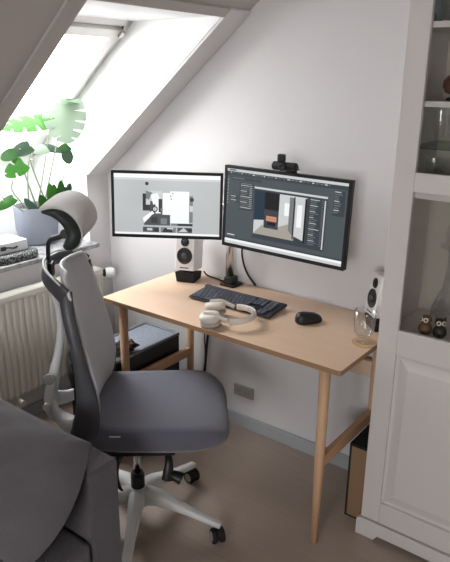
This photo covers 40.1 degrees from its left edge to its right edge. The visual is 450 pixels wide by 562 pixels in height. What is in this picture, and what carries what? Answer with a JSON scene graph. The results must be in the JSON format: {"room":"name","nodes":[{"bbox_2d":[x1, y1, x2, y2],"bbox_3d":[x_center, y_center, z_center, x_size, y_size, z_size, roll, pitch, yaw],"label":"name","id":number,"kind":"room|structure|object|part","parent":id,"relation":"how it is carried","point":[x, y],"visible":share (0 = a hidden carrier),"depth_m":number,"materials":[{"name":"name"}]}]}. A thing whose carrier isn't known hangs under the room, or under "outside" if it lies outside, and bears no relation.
{"room":"home office","nodes":[
{"label":"home office","id":0,"kind":"room"},
{"bbox_2d":[13,201,58,245],"bbox_3d":[-0.959,-0.294,3.144,0.217,0.190,0.217,14,22,35],"label":"pot","id":1,"kind":"object","parent":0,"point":[37,227],"depth_m":3.06,"materials":[{"name":"grey ceramic"}]},
{"bbox_2d":[0,173,114,407],"bbox_3d":[-2.148,0.469,1.844,0.500,1.167,4.400,14,22,35],"label":"wall","id":2,"kind":"structure","parent":0,"point":[97,184],"depth_m":3.18,"materials":[{"name":"white paint"}]},
{"bbox_2d":[0,156,36,234],"bbox_3d":[-1.250,-0.394,3.124,0.040,0.428,0.680,14,22,35],"label":"trim","id":3,"kind":"structure","parent":2,"relation":"attached to","point":[7,221],"depth_m":3.26,"materials":[{"name":"white paint"}]},
{"bbox_2d":[0,0,86,132],"bbox_3d":[-0.758,-0.618,2.164,0.872,0.710,0.067,14,22,35],"label":"trim","id":4,"kind":"structure","parent":2,"relation":"attached to","point":[68,11],"depth_m":2.00,"materials":[{"name":"grey paint"}]},
{"bbox_2d":[21,385,70,415],"bbox_3d":[-1.923,1.032,1.902,0.014,0.066,4.286,14,22,35],"label":"baseboard","id":5,"kind":"structure","parent":2,"relation":"attached to","point":[35,408],"depth_m":3.11,"materials":[{"name":"grey paint"}]},
{"bbox_2d":[0,241,99,272],"bbox_3d":[-0.879,-0.106,2.918,0.060,0.022,0.702,14,22,35],"label":"windowsill","id":6,"kind":"structure","parent":2,"relation":"attached to","point":[88,245],"depth_m":2.87,"materials":[{"name":"stone"}]},
{"bbox_2d":[15,234,89,253],"bbox_3d":[-1.069,-0.155,3.056,0.420,0.020,0.680,14,22,35],"label":"trim","id":7,"kind":"structure","parent":2,"relation":"attached to","point":[58,244],"depth_m":3.08,"materials":[{"name":"stone"}]},
{"bbox_2d":[0,246,38,265],"bbox_3d":[-1.001,-0.122,2.865,0.170,0.038,0.228,14,22,35],"label":"blanket","id":8,"kind":"object","parent":7,"relation":"on","point":[31,252],"visible":0.7,"depth_m":2.82,"materials":[{"name":"grey fabric"}]},
{"bbox_2d":[0,234,27,254],"bbox_3d":[-1.054,-0.159,2.833,0.169,0.050,0.250,14,22,35],"label":"case","id":9,"kind":"object","parent":8,"relation":"on","point":[9,243],"visible":1,"depth_m":2.84,"materials":[{"name":"grey plastic"}]},
{"bbox_2d":[0,98,86,245],"bbox_3d":[-0.855,-0.511,2.969,0.406,0.714,0.494,-2,18,-9],"label":"monstera","id":10,"kind":"object","parent":7,"relation":"on","point":[31,224],"visible":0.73,"depth_m":2.87,"materials":[{"name":"green plant"}]},
{"bbox_3d":[-0.969,-0.393,2.897,0.035,0.195,0.238,0,18,-2],"label":"stem","id":11,"kind":"part","parent":10,"relation":"part of","materials":[{"name":"green plant"}]},
{"bbox_3d":[-0.963,-0.489,2.978,0.037,0.324,0.252,-1,18,-6],"label":"stem","id":12,"kind":"part","parent":10,"relation":"part of","materials":[{"name":"green plant"}]},
{"bbox_3d":[-0.946,-0.493,2.976,0.018,0.333,0.155,-11,21,-31],"label":"stem","id":13,"kind":"part","parent":10,"relation":"part of","materials":[{"name":"green plant"}]},
{"bbox_3d":[-0.911,-0.469,2.997,0.036,0.275,0.245,-1,18,-4],"label":"stem","id":14,"kind":"part","parent":10,"relation":"part of","materials":[{"name":"green plant"}]},
{"bbox_3d":[-0.887,-0.570,3.020,0.157,0.452,0.010,12,21,30],"label":"stem","id":15,"kind":"part","parent":10,"relation":"part of","materials":[{"name":"green plant"}]},
{"bbox_3d":[-0.831,-0.600,2.992,0.244,0.528,0.008,15,23,36],"label":"stem","id":16,"kind":"part","parent":10,"relation":"part of","materials":[{"name":"green plant"}]},
{"bbox_2d":[0,266,114,408],"bbox_3d":[-0.910,0.356,2.973,0.131,0.700,0.985,14,22,35],"label":"radiator","id":17,"kind":"object","parent":2,"relation":"attached to","point":[28,322],"visible":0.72,"depth_m":2.87,"materials":[{"name":"white metal"}]},
{"bbox_2d":[0,266,102,304],"bbox_3d":[-0.922,0.049,2.829,0.074,0.028,0.892,14,22,35],"label":"grille","id":18,"kind":"object","parent":17,"relation":"attached to","point":[24,293],"depth_m":2.82,"materials":[{"name":"white metal"}]},
{"bbox_3d":[-0.599,-0.044,3.205,0.049,0.056,0.056,-5,19,-17],"label":"valve knob","id":19,"kind":"part","parent":17,"relation":"part of","materials":[{"name":"white paint"}]},
{"bbox_2d":[0,15,132,159],"bbox_3d":[-0.939,-0.853,2.727,0.871,0.731,0.720,14,22,35],"label":"window","id":20,"kind":"structure","parent":2,"relation":"in","point":[106,33],"depth_m":2.76,"materials":[{"name":"white glass"}]},
{"bbox_2d":[33,16,220,240],"bbox_3d":[-0.536,-0.657,2.934,1.330,1.061,0.030,14,22,35],"label":"window reveal","id":21,"kind":"structure","parent":2,"relation":"attached to","point":[149,52],"depth_m":2.79,"materials":[{"name":"white paint"}]},
{"bbox_2d":[0,0,258,172],"bbox_3d":[-0.187,-0.229,0.116,4.476,1.283,4.500,14,22,35],"label":"ceiling","id":22,"kind":"structure","parent":0,"point":[23,23],"depth_m":1.88,"materials":[{"name":"grey paint"}]},
{"bbox_2d":[29,0,409,455],"bbox_3d":[0.938,-0.265,2.122,5.000,2.450,0.120,14,22,35],"label":"wall","id":23,"kind":"structure","parent":0,"point":[317,84],"depth_m":2.54,"materials":[{"name":"white paint"}]},
{"bbox_2d":[78,0,208,20],"bbox_3d":[-0.442,-1.013,2.278,0.567,0.032,0.680,14,22,35],"label":"trim","id":24,"kind":"structure","parent":23,"relation":"attached to","point":[91,8],"depth_m":2.31,"materials":[{"name":"white paint"}]},
{"bbox_2d":[96,0,230,16],"bbox_3d":[-0.198,-0.947,2.103,0.040,0.035,0.680,14,22,35],"label":"trim","id":25,"kind":"structure","parent":23,"relation":"attached to","point":[186,6],"depth_m":2.15,"materials":[{"name":"grey paint"}]},
{"bbox_2d":[87,7,251,174],"bbox_3d":[-0.293,-0.802,2.764,0.892,0.726,0.135,14,22,35],"label":"trim","id":26,"kind":"structure","parent":23,"relation":"attached to","point":[226,26],"depth_m":2.68,"materials":[{"name":"white paint"}]},
{"bbox_2d":[234,382,253,399],"bbox_3d":[0.089,0.532,2.970,0.114,0.060,0.014,14,22,35],"label":"wall socket","id":27,"kind":"object","parent":23,"relation":"attached to","point":[239,389],"visible":1,"depth_m":2.96,"materials":[{"name":"grey plastic"}]},
{"bbox_2d":[235,385,241,394],"bbox_3d":[0.064,0.528,2.982,0.042,0.042,0.002,14,22,35],"label":"outlet","id":28,"kind":"object","parent":27,"relation":"attached to","point":[238,388],"depth_m":2.98,"materials":[{"name":"grey plastic"}]},
{"bbox_2d":[244,388,250,398],"bbox_3d":[0.108,0.539,2.950,0.042,0.042,0.002,14,22,35],"label":"outlet","id":29,"kind":"object","parent":27,"relation":"attached to","point":[247,391],"depth_m":2.95,"materials":[{"name":"grey plastic"}]},
{"bbox_2d":[227,408,348,469],"bbox_3d":[1.084,0.933,2.302,4.300,0.066,0.014,14,22,35],"label":"baseboard","id":30,"kind":"structure","parent":23,"relation":"attached to","point":[341,460],"depth_m":2.89,"materials":[{"name":"grey paint"}]},
{"bbox_2d":[35,401,429,561],"bbox_3d":[-0.211,1.525,0.666,4.450,0.060,4.450,14,22,35],"label":"floor","id":31,"kind":"structure","parent":0,"point":[260,487],"depth_m":2.43,"materials":[{"name":"brown carpet"}]},
{"bbox_2d":[0,402,121,561],"bbox_3d":[-1.301,0.825,1.476,1.130,0.740,1.797,14,22,35],"label":"sofa","id":32,"kind":"object","parent":31,"relation":"on","point":[91,531],"visible":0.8,"depth_m":1.76,"materials":[{"name":"fabric"}]},
{"bbox_2d":[0,527,90,561],"bbox_3d":[-0.952,0.836,1.721,0.850,0.172,0.784,14,22,35],"label":"seat cushion","id":33,"kind":"object","parent":32,"relation":"on","point":[71,544],"depth_m":1.73,"materials":[{"name":"fabric"}]},
{"bbox_2d":[0,398,91,561],"bbox_3d":[-0.723,0.517,1.824,0.768,0.304,0.330,14,22,35],"label":"sofa cushion","id":34,"kind":"object","parent":32,"relation":"on","point":[43,466],"visible":1,"depth_m":1.62,"materials":[{"name":"fabric"}]},
{"bbox_2d":[71,321,179,415],"bbox_3d":[-0.464,0.501,2.943,0.230,0.452,0.494,14,22,35],"label":"computer tower","id":35,"kind":"object","parent":31,"relation":"on","point":[156,342],"visible":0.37,"depth_m":2.92,"materials":[{"name":"black"}]},
{"bbox_2d":[115,338,139,353],"bbox_3d":[-0.454,0.290,2.779,0.096,0.042,0.141,14,22,35],"label":"cable bundle","id":36,"kind":"object","parent":35,"relation":"on","point":[132,344],"visible":0.41,"depth_m":2.76,"materials":[{"name":"black"}]},
{"bbox_3d":[-0.462,0.296,2.875,0.198,0.008,0.462,14,22,35],"label":"panel","id":37,"kind":"part","parent":35,"relation":"part of","materials":[{"name":"grey metal"}]},
{"bbox_2d":[39,190,228,561],"bbox_3d":[-0.323,0.340,2.152,0.675,1.257,0.641,0,18,-3],"label":"office chair","id":38,"kind":"object","parent":31,"relation":"on","point":[166,413],"visible":0.84,"depth_m":2.10,"materials":[{"name":"grey fabric"}]},
{"bbox_3d":[-0.553,-0.091,2.024,0.087,0.152,0.040,0,18,-3],"label":"headrest post","id":39,"kind":"part","parent":38,"relation":"part of","materials":[{"name":"black plastic"}]},
{"bbox_3d":[-0.540,-0.031,2.044,0.120,0.092,0.392,0,18,-3],"label":"frame","id":40,"kind":"part","parent":38,"relation":"part of","materials":[{"name":"grey plastic"}]},
{"bbox_3d":[-0.521,0.370,2.146,0.012,0.200,0.011,0,18,-3],"label":"lumbar rod","id":41,"kind":"part","parent":38,"relation":"part of","materials":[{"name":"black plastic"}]},
{"bbox_3d":[-0.414,0.309,1.998,0.114,0.599,0.200,17,24,41],"label":"frame","id":42,"kind":"part","parent":38,"relation":"part of","materials":[{"name":"grey plastic"}]},
{"bbox_3d":[-0.478,0.209,2.127,0.139,0.585,0.425,0,18,-3],"label":"backrest","id":43,"kind":"part","parent":38,"relation":"part of","materials":[{"name":"fabric"}]},
{"bbox_3d":[-0.429,0.211,2.295,0.200,0.599,0.114,16,24,38],"label":"frame","id":44,"kind":"part","parent":38,"relation":"part of","materials":[{"name":"grey plastic"}]},
{"bbox_3d":[-0.353,0.641,2.074,0.033,0.138,0.050,10,21,27],"label":"lever","id":45,"kind":"part","parent":38,"relation":"part of","materials":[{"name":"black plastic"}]},
{"bbox_3d":[-0.250,0.457,2.220,0.524,0.095,0.455,0,18,-3],"label":"seat","id":46,"kind":"part","parent":38,"relation":"part of","materials":[{"name":"fabric"}]},
{"bbox_3d":[-0.203,0.616,2.138,0.043,0.092,0.145,-2,18,-7],"label":"lever","id":47,"kind":"part","parent":38,"relation":"part of","materials":[{"name":"black plastic"}]},
{"bbox_2d":[103,272,378,543],"bbox_3d":[0.081,0.466,2.607,1.123,0.740,0.529,14,22,35],"label":"desk","id":48,"kind":"object","parent":31,"relation":"on","point":[326,346],"visible":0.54,"depth_m":2.35,"materials":[{"name":"brown wood"}]},
{"bbox_3d":[-0.438,0.431,2.725,0.037,0.721,0.037,14,22,35],"label":"leg","id":49,"kind":"part","parent":48,"relation":"part of","materials":[{"name":"brown wood"}]},
{"bbox_3d":[-0.305,0.398,2.897,0.024,0.044,0.407,14,22,35],"label":"rail","id":50,"kind":"part","parent":48,"relation":"part of","materials":[{"name":"brown wood"}]},
{"bbox_2d":[175,239,202,282],"bbox_3d":[-0.164,-0.116,2.823,0.093,0.225,0.138,6,19,17],"label":"speaker","id":51,"kind":"object","parent":48,"relation":"on","point":[189,252],"visible":0.95,"depth_m":2.77},
{"bbox_3d":[-0.173,0.325,3.056,0.037,0.721,0.037,14,22,35],"label":"leg","id":52,"kind":"part","parent":48,"relation":"part of","materials":[{"name":"brown wood"}]},
{"bbox_2d":[203,334,208,370],"bbox_3d":[-0.089,0.331,2.996,0.124,0.691,0.035,10,20,26],"label":"cable","id":53,"kind":"object","parent":48,"relation":"hanging from","point":[207,336],"visible":0.25,"depth_m":3.00,"materials":[{"name":"black plastic"}]},
{"bbox_2d":[203,271,223,281],"bbox_3d":[-0.045,-0.022,2.850,0.126,0.032,0.027,14,22,35],"label":"cable","id":54,"kind":"object","parent":48,"relation":"on","point":[203,271],"visible":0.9,"depth_m":2.87,"materials":[{"name":"black plastic"}]},
{"bbox_2d":[199,299,256,328],"bbox_3d":[0.016,0.126,2.348,0.210,0.068,0.177,4,19,10],"label":"headphones","id":55,"kind":"object","parent":48,"relation":"on","point":[211,317],"visible":1,"depth_m":2.30,"materials":[{"name":"beige plastic"}]},
{"bbox_2d":[199,310,220,323],"bbox_3d":[-0.057,0.136,2.309,0.082,0.037,0.072,4,19,10],"label":"ear cup","id":56,"kind":"object","parent":55,"relation":"on","point":[210,316],"depth_m":2.28,"materials":[{"name":"beige plastic"}]},
{"bbox_2d":[200,320,220,328],"bbox_3d":[-0.055,0.156,2.318,0.081,0.029,0.071,4,19,10],"label":"cushion","id":57,"kind":"object","parent":55,"relation":"on","point":[208,324],"depth_m":2.29,"materials":[{"name":"beige fabric"}]},
{"bbox_2d":[205,309,225,314],"bbox_3d":[-0.037,0.119,2.407,0.081,0.033,0.070,4,19,10],"label":"cushion","id":58,"kind":"object","parent":55,"relation":"on","point":[222,311],"depth_m":2.38,"materials":[{"name":"beige fabric"}]},
{"bbox_2d":[205,302,225,309],"bbox_3d":[-0.038,0.097,2.405,0.082,0.041,0.072,4,19,10],"label":"ear cup","id":59,"kind":"object","parent":55,"relation":"on","point":[209,305],"depth_m":2.38,"materials":[{"name":"beige plastic"}]},
{"bbox_2d":[220,202,242,287],"bbox_3d":[0.040,-0.167,2.655,0.589,0.432,0.182,11,21,30],"label":"monitor stand","id":60,"kind":"object","parent":48,"relation":"attached to","point":[230,280],"visible":0.3,"depth_m":2.75,"materials":[{"name":"black plastic"}]},
{"bbox_2d":[111,170,223,239],"bbox_3d":[-0.248,-0.329,2.654,0.480,0.294,0.053,1,18,1],"label":"monitor","id":61,"kind":"object","parent":60,"relation":"attached to","point":[145,204],"visible":1,"depth_m":2.64,"materials":[{"name":"black plastic"}]},
{"bbox_2d":[222,164,354,270],"bbox_3d":[0.229,-0.256,2.380,0.564,0.337,0.053,14,22,35],"label":"monitor","id":62,"kind":"object","parent":60,"relation":"attached to","point":[305,218],"visible":1,"depth_m":2.35,"materials":[{"name":"black plastic"}]},
{"bbox_2d":[271,154,299,172],"bbox_3d":[0.232,-0.420,2.318,0.108,0.114,0.077,14,22,35],"label":"webcam","id":63,"kind":"object","parent":62,"relation":"on","point":[280,164],"visible":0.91,"depth_m":2.29,"materials":[{"name":"black plastic"}]},
{"bbox_2d":[189,285,286,318],"bbox_3d":[0.049,0.079,2.542,0.400,0.027,0.140,13,22,34],"label":"keyboard","id":64,"kind":"object","parent":48,"relation":"on","point":[265,308],"visible":0.91,"depth_m":2.53,"materials":[{"name":"black plastic"}]},
{"bbox_2d":[241,249,255,285],"bbox_3d":[0.106,-0.131,2.720,0.076,0.317,0.010,7,19,17],"label":"cable","id":65,"kind":"object","parent":48,"relation":"on","point":[244,266],"visible":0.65,"depth_m":2.75,"materials":[{"name":"black plastic"}]},
{"bbox_2d":[295,311,321,324],"bbox_3d":[0.321,0.137,2.360,0.108,0.043,0.055,-5,19,-16],"label":"computer mouse","id":66,"kind":"object","parent":48,"relation":"on","point":[304,317],"visible":1,"depth_m":2.34,"materials":[{"name":"black plastic"}]},
{"bbox_3d":[0.333,0.623,2.170,0.037,0.721,0.037,14,22,35],"label":"leg","id":67,"kind":"part","parent":48,"relation":"part of","materials":[{"name":"brown wood"}]},
{"bbox_3d":[0.465,0.589,2.342,0.024,0.044,0.407,14,22,35],"label":"rail","id":68,"kind":"part","parent":48,"relation":"part of","materials":[{"name":"brown wood"}]},
{"bbox_3d":[0.214,0.258,2.725,0.939,0.070,0.024,14,22,35],"label":"rail","id":69,"kind":"part","parent":48,"relation":"part of","materials":[{"name":"brown wood"}]},
{"bbox_2d":[352,337,376,347],"bbox_3d":[0.494,0.217,2.185,0.088,0.005,0.088,14,22,35],"label":"coaster","id":70,"kind":"object","parent":48,"relation":"on","point":[364,342],"visible":1,"depth_m":2.18,"materials":[{"name":"brown wood"}]},
{"bbox_3d":[0.598,0.517,2.501,0.037,0.721,0.037,14,22,35],"label":"leg","id":71,"kind":"part","parent":48,"relation":"part of","materials":[{"name":"brown wood"}]},
{"bbox_2d":[365,271,383,331],"bbox_3d":[0.600,0.074,2.291,0.133,0.214,0.091,-3,19,-10],"label":"speaker","id":72,"kind":"object","parent":48,"relation":"on","point":[374,298],"visible":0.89,"depth_m":2.26},
{"bbox_2d":[344,424,369,518],"bbox_3d":[0.576,0.744,2.445,0.082,0.325,0.242,14,22,35],"label":"storage box","id":73,"kind":"object","parent":31,"relation":"on","point":[358,445],"visible":0.33,"depth_m":2.35,"materials":[{"name":"brown"}]},
{"bbox_3d":[0.505,0.773,2.353,0.066,0.305,0.002,14,22,35],"label":"panel","id":74,"kind":"part","parent":73,"relation":"part of","materials":[{"name":"brown cardboard"}]},
{"bbox_2d":[355,0,449,561],"bbox_3d":[0.989,-0.011,1.833,0.984,2.150,0.356,14,22,35],"label":"display cabinet","id":75,"kind":"object","parent":31,"relation":"on","point":[406,500],"visible":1,"depth_m":2.08,"materials":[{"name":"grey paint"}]},
{"bbox_3d":[0.708,0.559,2.059,0.339,0.590,0.017,14,22,35],"label":"panel","id":76,"kind":"part","parent":75,"relation":"part of","materials":[{"name":"grey paint"}]},
{"bbox_2d":[418,315,431,334],"bbox_3d":[0.671,0.145,2.059,0.046,0.065,0.046,-13,23,-36],"label":"owl figurine","id":77,"kind":"object","parent":75,"relation":"on","point":[425,328],"visible":1,"depth_m":2.04,"materials":[{"name":"brown wood"}]},
{"bbox_2d":[400,308,449,340],"bbox_3d":[1.001,0.235,1.935,0.920,0.020,0.292,14,22,35],"label":"shelf","id":78,"kind":"object","parent":75,"relation":"attached to","point":[410,321],"depth_m":2.20,"materials":[{"name":"grey paint"}]},
{"bbox_3d":[0.630,-0.096,2.126,0.020,2.120,0.306,14,22,35],"label":"panel","id":79,"kind":"part","parent":75,"relation":"part of","materials":[{"name":"grey paint"}]},
{"bbox_2d":[415,193,449,201],"bbox_3d":[1.006,-0.220,1.784,0.920,0.018,0.292,14,22,35],"label":"shelf","id":80,"kind":"object","parent":75,"relation":"attached to","point":[417,195],"depth_m":1.88,"materials":[{"name":"grey paint"}]},
{"bbox_3d":[1.095,-0.072,1.959,0.920,2.050,0.008,14,22,35],"label":"panel","id":81,"kind":"part","parent":75,"relation":"part of","materials":[{"name":"beige"}]},
{"bbox_2d":[424,99,449,107],"bbox_3d":[1.008,-0.479,1.699,0.920,0.017,0.292,14,22,35],"label":"shelf","id":82,"kind":"object","parent":75,"relation":"attached to","point":[428,103],"depth_m":1.81,"materials":[{"name":"grey paint"}]},
{"bbox_2d":[432,317,446,337],"bbox_3d":[0.709,0.151,2.030,0.046,0.072,0.046,3,18,8],"label":"owl figurine","id":83,"kind":"object","parent":75,"relation":"on","point":[439,331],"visible":1,"depth_m":2.02,"materials":[{"name":"black wood"}]},
{"bbox_2d":[434,0,444,20],"bbox_3d":[0.622,-0.833,1.797,0.040,0.150,0.040,14,22,35],"label":"tumbler","id":84,"kind":"object","parent":75,"relation":"on","point":[439,5],"visible":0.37,"depth_m":1.79,"materials":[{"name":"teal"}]},
{"bbox_2d":[433,21,449,33],"bbox_3d":[1.011,-0.686,1.631,0.920,0.017,0.292,14,22,35],"label":"shelf","id":85,"kind":"object","parent":75,"relation":"attached to","point":[439,27],"depth_m":1.76,"materials":[{"name":"grey paint"}]},
{"bbox_2d":[442,75,449,100],"bbox_3d":[0.697,-0.588,1.868,0.072,0.077,0.072,14,22,35],"label":"bird figurine","id":86,"kind":"object","parent":75,"relation":"on","point":[446,84],"visible":1,"depth_m":1.85,"materials":[{"name":"brown"}]},
{"label":"outside","id":87,"kind":"structure","parent":0,"visible":0},
{"bbox_2d":[0,90,31,139],"bbox_3d":[-7.230,-3.268,19.240,6.800,13.250,14.800,14,22,35],"label":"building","id":88,"kind":"structure","parent":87,"point":[24,108],"depth_m":16.19,"materials":[{"name":"white"}]}
]}

